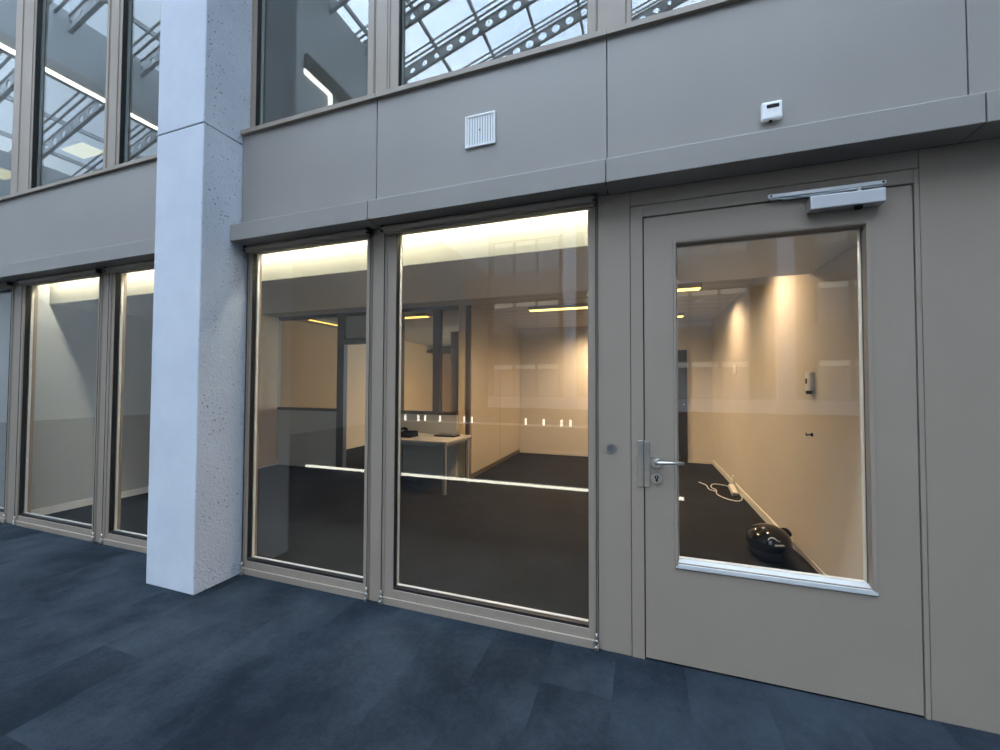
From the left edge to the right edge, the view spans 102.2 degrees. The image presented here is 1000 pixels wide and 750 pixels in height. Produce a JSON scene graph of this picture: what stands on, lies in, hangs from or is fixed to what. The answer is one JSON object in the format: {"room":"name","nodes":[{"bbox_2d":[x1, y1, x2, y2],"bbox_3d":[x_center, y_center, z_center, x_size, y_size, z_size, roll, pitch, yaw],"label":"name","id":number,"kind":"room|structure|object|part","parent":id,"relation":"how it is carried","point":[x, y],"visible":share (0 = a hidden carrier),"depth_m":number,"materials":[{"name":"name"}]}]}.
{"room":"office building atrium","nodes":[
{"label":"office building atrium","id":0,"kind":"room"},
{"bbox_2d":[0,289,11,507],"bbox_3d":[-5.031,0.122,4.875,1.190,2.600,1.500,0,-2,19],"label":"wall","id":1,"kind":"structure","parent":0,"point":[5,295],"depth_m":4.07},
{"bbox_2d":[31,284,432,509],"bbox_3d":[-3.288,0.106,7.917,0.100,2.800,8.410,0,-2,19],"label":"wall","id":2,"kind":"structure","parent":0,"point":[66,346],"depth_m":4.71,"materials":[{"name":"grey paint"}]},
{"bbox_2d":[31,460,277,514],"bbox_3d":[-4.141,1.398,5.272,0.016,0.075,2.900,0,-2,19],"label":"baseboard","id":3,"kind":"structure","parent":2,"relation":"attached to","point":[89,501],"depth_m":4.28,"materials":[{"name":"white paint"}]},
{"bbox_2d":[0,0,705,196],"bbox_3d":[-4.123,-4.191,8.595,18.600,0.180,8.900,0,-2,19],"label":"windows","id":4,"kind":"structure","parent":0,"point":[317,50],"depth_m":5.18,"materials":[{"name":"clear glass"}]},
{"bbox_2d":[0,167,10,179],"bbox_3d":[-10.188,-4.118,8.206,0.640,0.030,0.420,0,-2,19],"label":"recessed light","id":5,"kind":"object","parent":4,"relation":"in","point":[5,174],"visible":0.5,"depth_m":8.22,"materials":[{"name":"silver metal"}]},
{"bbox_2d":[59,140,103,158],"bbox_3d":[-7.665,-4.129,7.423,0.680,0.030,0.360,0,-2,19],"label":"recessed light","id":6,"kind":"object","parent":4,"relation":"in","point":[84,150],"visible":0.86,"depth_m":7.38,"materials":[{"name":"silver metal"}]},
{"bbox_2d":[258,305,458,479],"bbox_3d":[-1.355,0.310,8.372,3.250,2.430,6.030,0,-2,19],"label":"wall partition","id":7,"kind":"structure","parent":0,"point":[304,436],"depth_m":6.27,"materials":[{"name":"grey laminate"}]},
{"bbox_3d":[-3.094,1.021,6.485,1.200,0.900,0.060,0,-2,19],"label":"panel","id":8,"kind":"part","parent":7,"relation":"part of","materials":[{"name":"grey laminate"}]},
{"bbox_3d":[-1.968,-0.740,6.140,0.910,0.350,0.020,0,-2,19],"label":"transom panel","id":9,"kind":"part","parent":7,"relation":"part of","materials":[{"name":"grey glass"}]},
{"bbox_3d":[-1.012,1.010,5.760,0.890,0.900,0.060,0,-2,19],"label":"panel","id":10,"kind":"part","parent":7,"relation":"part of","materials":[{"name":"grey laminate"}]},
{"bbox_3d":[-0.457,-0.663,11.025,3.210,0.080,0.480,0,-2,19],"label":"picture rail","id":11,"kind":"part","parent":7,"relation":"part of","materials":[{"name":"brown metal"}]},
{"bbox_3d":[-0.621,0.421,5.766,0.150,2.080,0.100,0,-2,19],"label":"tan panel","id":12,"kind":"part","parent":7,"relation":"part of","materials":[{"name":"beige laminate"}]},
{"bbox_2d":[442,347,450,410],"bbox_3d":[-0.288,0.204,11.271,3.560,2.800,0.100,0,-2,19],"label":"wall","id":13,"kind":"structure","parent":0,"point":[446,358],"depth_m":11.66,"materials":[{"name":"white paint"}]},
{"bbox_2d":[51,232,856,318],"bbox_3d":[-1.173,-0.970,3.502,6.810,0.500,1.090,0,-2,19],"label":"ceiling","id":14,"kind":"structure","parent":0,"point":[559,270],"depth_m":2.93,"materials":[{"name":"white paint"}]},
{"bbox_2d":[0,0,999,733],"bbox_3d":[-2.328,-2.365,3.080,11.600,7.500,0.238,0,-2,19],"label":"wall","id":15,"kind":"structure","parent":0,"point":[663,107],"depth_m":1.94,"materials":[{"name":"grey metal"}]},
{"bbox_2d":[0,282,14,522],"bbox_3d":[-5.228,0.259,4.082,1.239,2.284,0.100,0,-2,19],"label":"window","id":16,"kind":"structure","parent":15,"relation":"in","point":[2,511],"depth_m":3.84,"materials":[{"name":"grey metal"}]},
{"bbox_2d":[0,281,12,523],"bbox_3d":[-5.251,0.258,4.021,1.263,2.283,0.051,0,-2,19],"label":"roller blind","id":17,"kind":"object","parent":16,"relation":"attached to","point":[7,284],"visible":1,"depth_m":3.83,"materials":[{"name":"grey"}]},
{"bbox_2d":[10,0,24,193],"bbox_3d":[-5.215,-3.047,4.167,1.239,2.702,0.100,0,-2,19],"label":"window","id":18,"kind":"structure","parent":15,"relation":"in","point":[20,3],"depth_m":3.94,"materials":[{"name":"grey metal"}]},
{"bbox_2d":[15,269,103,541],"bbox_3d":[-3.916,0.252,3.625,1.201,2.284,0.100,0,-2,19],"label":"window","id":19,"kind":"structure","parent":15,"relation":"in","point":[74,529],"depth_m":3.78,"materials":[{"name":"grey metal"}]},
{"bbox_3d":[-3.907,0.253,3.650,1.201,2.284,0.046,0,-2,19],"label":"frame","id":20,"kind":"part","parent":19,"relation":"part of","materials":[{"name":"grey metal"}]},
{"bbox_2d":[12,268,101,542],"bbox_3d":[-3.937,0.251,3.563,1.218,2.283,0.051,0,-2,19],"label":"roller blind","id":21,"kind":"object","parent":19,"relation":"attached to","point":[94,272],"visible":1,"depth_m":3.55,"materials":[{"name":"grey metal"}]},
{"bbox_3d":[-3.928,-0.847,3.604,1.170,0.013,0.024,0,-2,19],"label":"guide rail","id":22,"kind":"part","parent":21,"relation":"part of","materials":[{"name":"grey metal"}]},
{"bbox_2d":[27,0,111,189],"bbox_3d":[-3.904,-3.054,3.710,1.201,2.702,0.100,0,-2,19],"label":"window","id":23,"kind":"structure","parent":15,"relation":"in","point":[41,7],"depth_m":3.87,"materials":[{"name":"grey metal"}]},
{"bbox_3d":[-3.895,-3.053,3.735,1.201,2.702,0.046,0,-2,19],"label":"frame","id":24,"kind":"part","parent":23,"relation":"part of","materials":[{"name":"grey metal"}]},
{"bbox_3d":[-3.613,-0.955,3.436,2.881,0.115,0.138,0,-2,19],"label":"fascia panel","id":25,"kind":"part","parent":15,"relation":"part of","materials":[{"name":"grey metal"}]},
{"bbox_3d":[-3.601,-1.342,3.476,2.881,0.659,0.035,0,-2,19],"label":"spandrel panel","id":26,"kind":"part","parent":15,"relation":"part of","materials":[{"name":"grey metal"}]},
{"bbox_2d":[114,0,134,164],"bbox_3d":[-2.677,-3.061,3.283,1.185,2.702,0.100,0,-2,19],"label":"window","id":27,"kind":"structure","parent":15,"relation":"in","point":[126,12],"depth_m":3.43,"materials":[{"name":"grey metal"}]},
{"bbox_3d":[-2.686,-3.061,3.257,1.185,2.702,0.046,0,-2,19],"label":"frame","id":28,"kind":"part","parent":27,"relation":"part of","materials":[{"name":"grey metal"}]},
{"bbox_3d":[-2.668,-3.060,3.308,1.185,2.702,0.046,0,-2,19],"label":"frame","id":29,"kind":"part","parent":27,"relation":"part of","materials":[{"name":"grey metal"}]},
{"bbox_2d":[103,268,153,552],"bbox_3d":[-2.689,0.245,3.197,1.185,2.284,0.100,0,-2,19],"label":"window","id":30,"kind":"structure","parent":15,"relation":"in","point":[112,535],"depth_m":3.36,"materials":[{"name":"grey metal"}]},
{"bbox_2d":[99,260,153,544],"bbox_3d":[-2.765,0.244,3.154,1.087,2.283,0.051,0,-2,19],"label":"roller blind","id":31,"kind":"object","parent":30,"relation":"attached to","point":[147,264],"visible":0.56,"depth_m":3.30,"materials":[{"name":"grey metal"}]},
{"bbox_3d":[-2.756,-0.853,3.195,1.039,0.013,0.024,0,-2,19],"label":"guide rail","id":32,"kind":"part","parent":31,"relation":"part of","materials":[{"name":"grey metal"}]},
{"bbox_3d":[-2.680,0.246,3.223,1.185,2.284,0.046,0,-2,19],"label":"frame","id":33,"kind":"part","parent":30,"relation":"part of","materials":[{"name":"grey metal"}]},
{"bbox_3d":[-1.288,-0.967,2.627,1.117,0.115,0.138,0,-2,19],"label":"fascia panel","id":34,"kind":"part","parent":15,"relation":"part of","materials":[{"name":"grey metal"}]},
{"bbox_2d":[242,230,373,599],"bbox_3d":[-1.282,0.238,2.707,1.051,2.284,0.100,0,-2,19],"label":"window","id":35,"kind":"structure","parent":15,"relation":"in","point":[340,583],"depth_m":2.78,"materials":[{"name":"grey metal"}]},
{"bbox_3d":[-1.273,0.239,2.733,1.051,2.284,0.046,0,-2,19],"label":"frame","id":36,"kind":"part","parent":35,"relation":"part of","materials":[{"name":"grey metal"}]},
{"bbox_2d":[239,227,372,601],"bbox_3d":[-1.298,0.237,2.644,1.058,2.283,0.051,0,-2,19],"label":"roller blind","id":37,"kind":"object","parent":35,"relation":"attached to","point":[366,233],"visible":1,"depth_m":2.63,"materials":[{"name":"grey metal"}]},
{"bbox_3d":[-1.290,-0.861,2.685,1.010,0.013,0.024,0,-2,19],"label":"guide rail","id":38,"kind":"part","parent":37,"relation":"part of","materials":[{"name":"grey metal"}]},
{"bbox_3d":[-1.276,-1.354,2.666,1.117,0.659,0.035,0,-2,19],"label":"spandrel panel","id":39,"kind":"part","parent":15,"relation":"part of","materials":[{"name":"grey metal"}]},
{"bbox_2d":[250,0,375,126],"bbox_3d":[-1.276,-3.068,2.794,1.063,2.702,0.100,0,-2,19],"label":"window","id":40,"kind":"structure","parent":15,"relation":"in","point":[259,7],"depth_m":2.90,"materials":[{"name":"grey metal"}]},
{"bbox_3d":[-1.267,-3.067,2.820,1.063,2.702,0.046,0,-2,19],"label":"frame","id":41,"kind":"part","parent":40,"relation":"part of","materials":[{"name":"grey metal"}]},
{"bbox_2d":[465,110,495,148],"bbox_3d":[-0.110,-1.355,2.234,0.178,0.178,0.014,0,-2,19],"label":"air vent","id":42,"kind":"object","parent":15,"relation":"in","point":[480,129],"visible":1,"depth_m":2.23,"materials":[{"name":"white plastic"}]},
{"bbox_3d":[-0.115,-0.973,2.218,1.359,0.115,0.138,0,-2,19],"label":"fascia panel","id":43,"kind":"part","parent":15,"relation":"part of","materials":[{"name":"grey metal"}]},
{"bbox_2d":[382,203,598,648],"bbox_3d":[-0.095,0.232,2.294,1.278,2.284,0.100,0,-2,19],"label":"window","id":44,"kind":"structure","parent":15,"relation":"in","point":[563,628],"depth_m":2.28,"materials":[{"name":"grey metal"}]},
{"bbox_2d":[378,193,598,651],"bbox_3d":[-0.117,0.231,2.232,1.293,2.283,0.051,0,-2,19],"label":"roller blind","id":45,"kind":"object","parent":44,"relation":"attached to","point":[583,202],"visible":1,"depth_m":2.21,"materials":[{"name":"grey metal"}]},
{"bbox_3d":[-0.108,-0.867,2.273,1.245,0.013,0.024,0,-2,19],"label":"guide rail","id":46,"kind":"part","parent":45,"relation":"part of","materials":[{"name":"grey metal"}]},
{"bbox_2d":[387,0,596,88],"bbox_3d":[-0.082,-3.074,2.379,1.278,2.702,0.100,0,-2,19],"label":"window","id":47,"kind":"structure","parent":15,"relation":"in","point":[396,8],"depth_m":2.51,"materials":[{"name":"grey metal"}]},
{"bbox_3d":[-0.073,-3.074,2.404,1.278,2.702,0.046,0,-2,19],"label":"frame","id":48,"kind":"part","parent":47,"relation":"part of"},
{"bbox_3d":[-0.103,-1.360,2.258,1.359,0.659,0.035,0,-2,19],"label":"spandrel panel","id":49,"kind":"part","parent":15,"relation":"part of","materials":[{"name":"grey metal"}]},
{"bbox_2d":[606,443,615,452],"bbox_3d":[0.554,0.366,2.017,0.049,0.049,0.010,0,-2,19],"label":"button","id":50,"kind":"object","parent":15,"relation":"attached to","point":[610,448],"visible":1,"depth_m":2.01,"materials":[{"name":"silver metal"}]},
{"bbox_3d":[0.580,0.226,2.043,0.156,2.287,0.050,0,-2,19],"label":"post panel","id":51,"kind":"part","parent":15,"relation":"part of","materials":[{"name":"grey metal"}]},
{"bbox_2d":[626,0,631,22],"bbox_3d":[1.257,-3.081,1.912,1.264,2.702,0.100,0,-2,19],"label":"window","id":52,"kind":"structure","parent":15,"relation":"in","point":[628,2],"depth_m":2.04,"materials":[{"name":"grey metal"}]},
{"bbox_3d":[0.685,-1.328,2.041,5.236,0.815,0.073,0,-2,19],"label":"backing panel","id":53,"kind":"part","parent":15,"relation":"part of","materials":[{"name":"grey metal"}]},
{"bbox_2d":[761,100,781,122],"bbox_3d":[1.190,-1.155,1.770,0.079,0.084,0.024,0,-2,19],"label":"wall sensor","id":54,"kind":"object","parent":15,"relation":"attached to","point":[770,111],"visible":1,"depth_m":1.76,"materials":[{"name":"white plastic"}]},
{"bbox_3d":[1.190,-0.882,1.860,1.121,0.075,0.050,0,-2,19],"label":"transom panel","id":55,"kind":"part","parent":15,"relation":"part of","materials":[{"name":"grey metal"}]},
{"bbox_2d":[630,168,930,719],"bbox_3d":[1.178,0.262,1.808,1.121,2.208,0.130,0,-2,19],"label":"door","id":56,"kind":"structure","parent":15,"relation":"in","point":[867,641],"depth_m":1.74,"materials":[{"name":"grey metal"}]},
{"bbox_3d":[0.686,0.431,1.969,0.028,0.226,0.010,0,-2,19],"label":"guard plate","id":57,"kind":"part","parent":56,"relation":"part of","materials":[{"name":"silver metal"}]},
{"bbox_3d":[0.715,0.431,1.962,0.026,0.222,0.008,0,-2,19],"label":"guard plate","id":58,"kind":"part","parent":56,"relation":"part of","materials":[{"name":"silver metal"}]},
{"bbox_3d":[0.796,0.414,1.898,0.128,0.025,0.056,0,-2,19],"label":"lever handle","id":59,"kind":"part","parent":56,"relation":"part of","materials":[{"name":"silver metal"}]},
{"bbox_3d":[1.382,-0.775,1.739,0.275,0.025,0.018,0,-2,25],"label":"closer arm","id":60,"kind":"part","parent":56,"relation":"part of","materials":[{"name":"silver metal"}]},
{"bbox_3d":[1.399,-0.794,1.743,0.420,0.023,0.022,0,-2,19],"label":"slide rail","id":61,"kind":"part","parent":56,"relation":"part of","materials":[{"name":"silver metal"}]},
{"bbox_3d":[1.181,-1.367,1.810,1.353,0.659,0.035,0,-2,19],"label":"spandrel panel","id":62,"kind":"part","parent":15,"relation":"part of","materials":[{"name":"grey metal"}]},
{"bbox_3d":[1.169,-0.980,1.770,1.353,0.115,0.138,0,-2,19],"label":"fascia panel","id":63,"kind":"part","parent":15,"relation":"part of","materials":[{"name":"grey metal"}]},
{"bbox_3d":[2.437,0.217,1.401,1.520,2.287,0.060,0,-2,19],"label":"wall panel","id":64,"kind":"part","parent":15,"relation":"part of","materials":[{"name":"grey metal"}]},
{"bbox_3d":[2.469,-0.987,1.318,1.391,0.115,0.138,0,-2,19],"label":"fascia panel","id":65,"kind":"part","parent":15,"relation":"part of","materials":[{"name":"grey metal"}]},
{"bbox_3d":[2.480,-1.374,1.358,1.391,0.659,0.035,0,-2,19],"label":"spandrel panel","id":66,"kind":"part","parent":15,"relation":"part of","materials":[{"name":"grey metal"}]},
{"bbox_2d":[0,445,999,749],"bbox_3d":[-4.279,1.288,-2.728,34.300,0.122,29.300,0,-2,19],"label":"floor","id":67,"kind":"structure","parent":0,"point":[94,655],"depth_m":1.98,"materials":[{"name":"blue carpet"}]},
{"bbox_2d":[146,0,251,594],"bbox_3d":[-2.060,-1.871,2.824,0.450,6.500,0.320,0,-2,19],"label":"concrete column","id":68,"kind":"structure","parent":67,"relation":"on","point":[194,529],"depth_m":2.66,"materials":[{"name":"grey concrete"}]},
{"bbox_2d":[400,432,470,494],"bbox_3d":[-1.042,1.130,5.330,1.115,0.638,0.735,0,-2,19],"label":"desk","id":69,"kind":"object","parent":67,"relation":"on","point":[423,439],"visible":0.56,"depth_m":5.03,"materials":[{"name":"white laminate"}]},
{"bbox_3d":[-1.426,1.155,5.829,0.036,0.610,0.036,0,-2,19],"label":"leg","id":70,"kind":"part","parent":69,"relation":"part of","materials":[{"name":"grey metal"}]},
{"bbox_2d":[401,427,417,437],"bbox_3d":[-1.298,0.749,5.317,0.376,0.119,0.237,0,-2,19],"label":"desk phone","id":71,"kind":"object","parent":69,"relation":"on","point":[406,433],"visible":0.67,"depth_m":5.28,"materials":[{"name":"black plastic"}]},
{"bbox_3d":[-1.038,0.859,5.336,1.040,0.040,0.685,0,-2,19],"label":"under frame","id":72,"kind":"part","parent":69,"relation":"part of","materials":[{"name":"grey metal"}]},
{"bbox_3d":[-0.663,1.133,4.843,0.036,0.610,0.036,0,-2,19],"label":"leg","id":73,"kind":"part","parent":69,"relation":"part of","materials":[{"name":"grey metal"}]},
{"bbox_2d":[434,433,459,436],"bbox_3d":[-0.703,0.800,5.372,0.290,0.023,0.200,0,-2,19],"label":"laptop","id":74,"kind":"object","parent":69,"relation":"on","point":[439,434],"visible":1,"depth_m":5.32,"materials":[{"name":"black plastic"}]},
{"bbox_3d":[-0.439,1.150,5.485,0.036,0.610,0.036,0,-2,19],"label":"leg","id":75,"kind":"part","parent":69,"relation":"part of","materials":[{"name":"grey metal"}]},
{"bbox_2d":[458,305,519,480],"bbox_3d":[-0.089,0.275,6.793,0.170,2.430,2.520,0,-2,19],"label":"wall","id":76,"kind":"structure","parent":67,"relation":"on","point":[489,347],"depth_m":6.23,"materials":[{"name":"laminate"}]},
{"bbox_3d":[-0.528,0.243,5.638,0.090,2.430,0.050,0,-2,19],"label":"edge post","id":77,"kind":"part","parent":76,"relation":"part of","materials":[{"name":"white paint"}]},
{"bbox_3d":[-0.443,0.243,5.619,0.065,2.430,0.040,0,-2,19],"label":"edge post","id":78,"kind":"part","parent":76,"relation":"part of","materials":[{"name":"brown metal"}]},
{"bbox_3d":[-0.206,0.228,6.255,0.017,2.345,1.205,0,-2,19],"label":"cabinet panel","id":79,"kind":"part","parent":76,"relation":"part of","materials":[{"name":"beige laminate"}]},
{"bbox_3d":[0.190,0.258,7.391,0.017,2.345,1.188,0,-2,19],"label":"cabinet panel","id":80,"kind":"part","parent":76,"relation":"part of","materials":[{"name":"beige laminate"}]},
{"bbox_2d":[699,475,742,501],"bbox_3d":[2.744,1.373,5.015,0.399,0.157,0.862,0,-2,19],"label":"power strip","id":81,"kind":"object","parent":67,"relation":"on","point":[731,487],"visible":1,"depth_m":4.93,"materials":[{"name":"white plastic"}]},
{"bbox_2d":[746,523,824,574],"bbox_3d":[1.985,1.277,2.781,0.357,0.261,1.105,0,-2,19],"label":"vacuum cleaner","id":82,"kind":"object","parent":67,"relation":"on","point":[768,542],"visible":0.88,"depth_m":2.97,"materials":[{"name":"black plastic"}]},
{"bbox_3d":[2.248,1.254,3.201,0.169,0.079,0.064,1,-2,-31],"label":"handle","id":83,"kind":"part","parent":82,"relation":"part of","materials":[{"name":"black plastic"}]},
{"bbox_2d":[264,278,757,346],"bbox_3d":[0.166,-0.986,7.347,6.810,0.120,7.070,0,-2,19],"label":"ceiling","id":84,"kind":"structure","parent":0,"point":[716,296],"depth_m":6.01,"materials":[{"name":"grey paint"}]},
{"bbox_2d":[307,319,337,325],"bbox_3d":[-2.948,-0.916,7.207,0.080,0.050,1.180,0,-2,19],"label":"lamp","id":85,"kind":"object","parent":84,"relation":"attached to","point":[315,320],"visible":0.54,"depth_m":6.94,"materials":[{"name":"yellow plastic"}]},
{"bbox_2d":[405,313,430,318],"bbox_3d":[-1.674,-0.932,6.488,1.180,0.054,0.140,0,-2,19],"label":"lamp","id":86,"kind":"object","parent":84,"relation":"attached to","point":[416,315],"visible":0.36,"depth_m":6.30,"materials":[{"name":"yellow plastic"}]},
{"bbox_2d":[405,316,427,318],"bbox_3d":[-1.674,-0.908,6.487,1.160,0.006,0.116,0,-2,19],"label":"diffuser","id":87,"kind":"object","parent":86,"relation":"attached to","point":[406,317],"depth_m":6.36,"materials":[{"name":"plastic"}]},
{"bbox_2d":[528,303,587,311],"bbox_3d":[0.990,-0.945,5.592,1.200,0.054,0.140,0,-2,19],"label":"lamp","id":88,"kind":"object","parent":84,"relation":"attached to","point":[582,305],"visible":0.64,"depth_m":5.60,"materials":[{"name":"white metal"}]},
{"bbox_2d":[529,307,587,311],"bbox_3d":[0.990,-0.921,5.591,1.180,0.006,0.116,0,-2,19],"label":"diffuser","id":89,"kind":"object","parent":88,"relation":"attached to","point":[532,309],"depth_m":5.65,"materials":[{"name":"white plastic"}]},
{"bbox_2d":[586,283,701,296],"bbox_3d":[1.623,-0.967,4.630,1.230,0.054,0.140,0,-2,19],"label":"lamp","id":90,"kind":"object","parent":84,"relation":"attached to","point":[696,286],"visible":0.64,"depth_m":4.42,"materials":[{"name":"white plastic"}]},
{"bbox_2d":[587,287,700,295],"bbox_3d":[1.623,-0.943,4.629,1.210,0.006,0.116,0,-2,19],"label":"diffuser","id":91,"kind":"object","parent":90,"relation":"attached to","point":[679,289],"depth_m":4.45,"materials":[{"name":"white plastic"}]},
{"bbox_2d":[520,321,712,459],"bbox_3d":[2.014,0.114,7.452,3.400,2.800,0.100,0,-2,19],"label":"wall","id":92,"kind":"structure","parent":0,"point":[553,361],"depth_m":7.64,"materials":[{"name":"beige paint"}]},
{"bbox_2d":[522,450,711,463],"bbox_3d":[2.004,1.482,7.357,3.330,0.060,0.015,0,-2,19],"label":"baseboard","id":93,"kind":"structure","parent":92,"relation":"attached to","point":[523,451],"depth_m":7.59,"materials":[{"name":"beige paint"}]},
{"bbox_2d":[678,350,687,462],"bbox_3d":[2.786,0.537,7.070,0.905,1.940,0.089,0,-2,19],"label":"door","id":94,"kind":"structure","parent":92,"relation":"in","point":[682,354],"depth_m":6.96,"materials":[{"name":"silver metal"}]},
{"bbox_2d":[712,243,862,579],"bbox_3d":[2.762,0.035,4.280,0.100,2.800,5.600,0,-2,19],"label":"wall","id":95,"kind":"structure","parent":0,"point":[779,330],"depth_m":3.08,"materials":[{"name":"beige paint"}]},
{"bbox_2d":[49,210,587,303],"bbox_3d":[-1.354,-0.954,2.983,6.810,0.439,0.006,0,-2,19],"label":"ceiling","id":96,"kind":"structure","parent":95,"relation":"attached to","point":[565,230],"depth_m":2.67,"materials":[{"name":"beige paint"}]},
{"bbox_2d":[733,365,736,373],"bbox_3d":[3.021,-0.075,5.199,0.014,0.110,0.180,0,-2,19],"label":"light switch","id":97,"kind":"object","parent":95,"relation":"attached to","point":[734,366],"visible":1,"depth_m":5.17,"materials":[{"name":"white plastic"}]},
{"bbox_2d":[712,460,825,574],"bbox_3d":[2.686,1.396,4.217,0.016,0.075,5.500,0,-2,19],"label":"baseboard","id":98,"kind":"structure","parent":95,"relation":"attached to","point":[762,514],"depth_m":4.24,"materials":[{"name":"white paint"}]},
{"bbox_2d":[805,372,814,393],"bbox_3d":[2.199,0.059,2.874,0.038,0.153,0.095,0,-2,19],"label":"intercom","id":99,"kind":"object","parent":95,"relation":"attached to","point":[809,377],"visible":1,"depth_m":2.84,"materials":[{"name":"white plastic"}]}
]}

